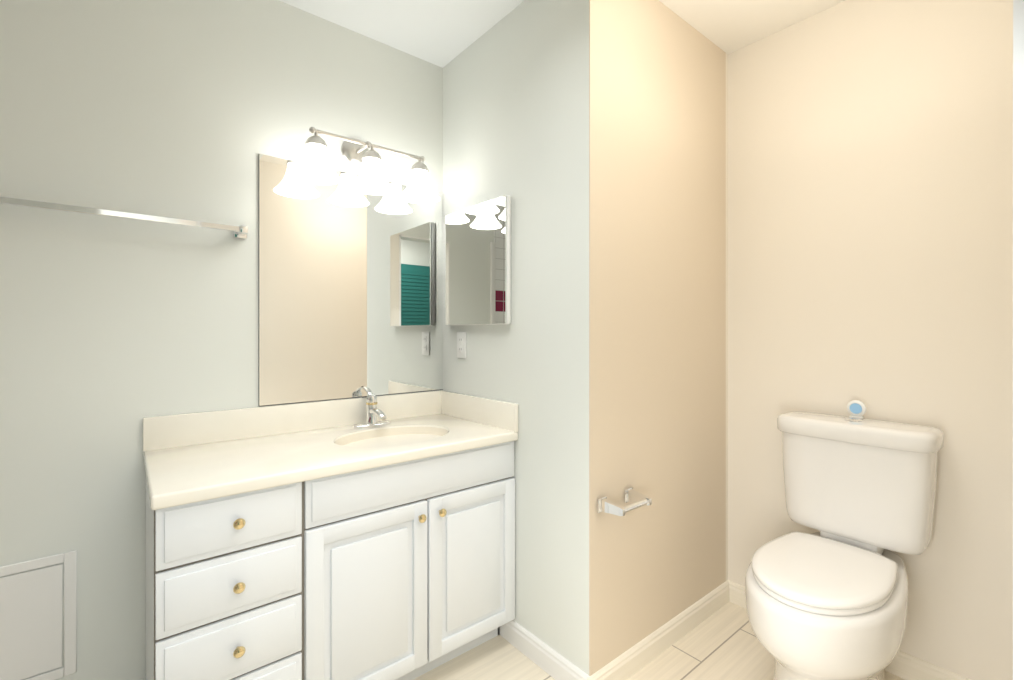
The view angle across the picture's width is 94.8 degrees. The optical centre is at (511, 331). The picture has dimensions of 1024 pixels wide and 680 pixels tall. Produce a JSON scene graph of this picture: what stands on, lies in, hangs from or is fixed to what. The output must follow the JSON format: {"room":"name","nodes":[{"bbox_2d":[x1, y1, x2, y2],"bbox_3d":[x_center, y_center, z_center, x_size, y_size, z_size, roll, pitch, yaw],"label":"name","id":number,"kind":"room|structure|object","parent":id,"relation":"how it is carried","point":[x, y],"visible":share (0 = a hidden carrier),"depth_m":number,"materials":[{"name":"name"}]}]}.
{"room":"bathroom","nodes":[
{"label":"bathroom","id":0,"kind":"room"},
{"bbox_2d":[0,0,442,679],"bbox_3d":[-1.157,-0.022,1.615,4.154,2.444,0.120,0,0,-40],"label":"wall","id":1,"kind":"structure","parent":0,"point":[114,332],"depth_m":1.50,"materials":[{"name":"paint"}]},
{"bbox_2d":[0,550,76,679],"bbox_3d":[-1.444,0.838,1.295,0.364,0.365,0.006,0,0,-40],"label":"access hatch","id":2,"kind":"object","parent":1,"relation":"attached to","point":[31,623],"visible":1,"depth_m":1.36,"materials":[{"name":"white paint"}]},
{"bbox_2d":[0,196,247,238],"bbox_3d":[-1.188,-0.355,1.464,0.658,0.044,0.072,0,0,-40],"label":"towel rail","id":3,"kind":"object","parent":1,"relation":"attached to","point":[241,231],"visible":1,"depth_m":1.43,"materials":[{"name":"silver metal"}]},
{"bbox_2d":[259,154,442,405],"bbox_3d":[-0.626,-0.188,1.971,0.777,0.924,0.006,0,0,-40],"label":"vanity mirror","id":4,"kind":"object","parent":1,"relation":"attached to","point":[350,293],"visible":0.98,"depth_m":1.92,"materials":[{"name":"clear glass"}]},
{"bbox_2d":[290,127,439,203],"bbox_3d":[-0.569,-0.682,1.882,0.596,0.235,0.215,0,0,-40],"label":"sconce","id":5,"kind":"object","parent":1,"relation":"attached to","point":[314,167],"visible":1,"depth_m":1.84,"materials":[{"name":"white glass"}]},
{"bbox_2d":[279,0,845,67],"bbox_3d":[-0.029,-1.294,0.250,4.154,0.100,3.662,0,0,-40],"label":"ceiling","id":6,"kind":"structure","parent":0,"point":[441,33],"depth_m":1.87,"materials":[{"name":"paint"}]},
{"bbox_2d":[443,0,727,675],"bbox_3d":[0.321,-0.022,2.169,0.930,2.444,0.909,0,0,-40],"label":"wall","id":7,"kind":"structure","parent":0,"point":[589,138],"depth_m":1.73,"materials":[{"name":"paint"}]},
{"bbox_2d":[457,332,465,357],"bbox_3d":[-0.225,0.059,2.091,0.009,0.116,0.072,0,0,-40],"label":"electrical outlet plate","id":8,"kind":"object","parent":7,"relation":"attached to","point":[461,344],"visible":1,"depth_m":2.09,"materials":[{"name":"white plastic"}]},
{"bbox_2d":[446,195,510,324],"bbox_3d":[-0.152,-0.278,1.986,0.030,0.500,0.439,0,0,-40],"label":"mirrored medicine cabinet","id":9,"kind":"object","parent":7,"relation":"attached to","point":[478,264],"visible":1,"depth_m":1.94,"materials":[{"name":"silver mirror"}]},
{"bbox_2d":[500,620,589,679],"bbox_3d":[0.101,1.157,1.694,0.014,0.086,0.456,0,0,-40],"label":"baseboard","id":10,"kind":"structure","parent":7,"relation":"attached to","point":[551,662],"depth_m":1.68,"materials":[{"name":"white wood"}]},
{"bbox_2d":[597,487,650,515],"bbox_3d":[0.379,0.570,1.566,0.187,0.048,0.092,0,0,-40],"label":"holder","id":11,"kind":"object","parent":7,"relation":"attached to","point":[634,497],"visible":1,"depth_m":1.54,"materials":[{"name":"silver metal"}]},
{"bbox_2d":[587,580,728,679],"bbox_3d":[0.610,1.157,1.809,0.944,0.086,0.014,0,0,-40],"label":"baseboard","id":12,"kind":"structure","parent":7,"relation":"attached to","point":[633,660],"depth_m":1.77,"materials":[{"name":"wood"}]},
{"bbox_2d":[413,601,904,679],"bbox_3d":[-0.029,1.250,0.250,4.154,0.100,3.662,0,0,-40],"label":"floor","id":13,"kind":"structure","parent":0,"point":[723,643],"depth_m":1.72,"materials":[{"name":"tile"}]},
{"bbox_2d":[146,441,514,679],"bbox_3d":[-0.573,0.805,1.648,1.103,0.790,0.567,0,0,-40],"label":"bathroom vanity","id":14,"kind":"object","parent":13,"relation":"on","point":[402,571],"visible":0.98,"depth_m":1.38,"materials":[{"name":"white wood"}]},
{"bbox_2d":[143,387,517,509],"bbox_3d":[-0.579,0.372,1.653,1.112,0.286,0.554,0,0,-40],"label":"countertop","id":15,"kind":"structure","parent":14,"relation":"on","point":[188,458],"depth_m":1.61,"materials":[{"name":"stone"}]},
{"bbox_2d":[745,411,943,679],"bbox_3d":[1.008,0.752,1.497,0.714,0.896,0.462,0,0,-40],"label":"toilet","id":16,"kind":"object","parent":13,"relation":"on","point":[829,601],"visible":1,"depth_m":1.47,"materials":[{"name":"white ceramic"}]},
{"bbox_2d":[847,400,866,418],"bbox_3d":[1.243,0.280,1.699,0.024,0.064,0.058,0,0,-40],"label":"air freshener","id":17,"kind":"object","parent":16,"relation":"on","point":[857,409],"visible":1,"depth_m":1.69,"materials":[{"name":"white plastic"}]},
{"bbox_2d":[1013,0,1023,679],"bbox_3d":[0.132,0.175,0.060,0.519,2.050,0.125,0,0,-40],"label":"door frame","id":18,"kind":"structure","parent":13,"relation":"on","point":[1018,339],"depth_m":0.26,"materials":[{"name":"white"}]},
{"bbox_2d":[728,0,1012,679],"bbox_3d":[1.079,-0.022,2.076,0.120,2.444,2.017,0,0,-40],"label":"wall","id":19,"kind":"structure","parent":0,"point":[870,204],"depth_m":1.66,"materials":[{"name":"paint"}]},
{"bbox_2d":[728,580,970,679],"bbox_3d":[1.278,1.157,1.730,0.014,0.086,0.988,0,0,-40],"label":"baseboard","id":20,"kind":"structure","parent":19,"relation":"attached to","point":[904,665],"depth_m":1.62,"materials":[{"name":"wood"}]}
]}

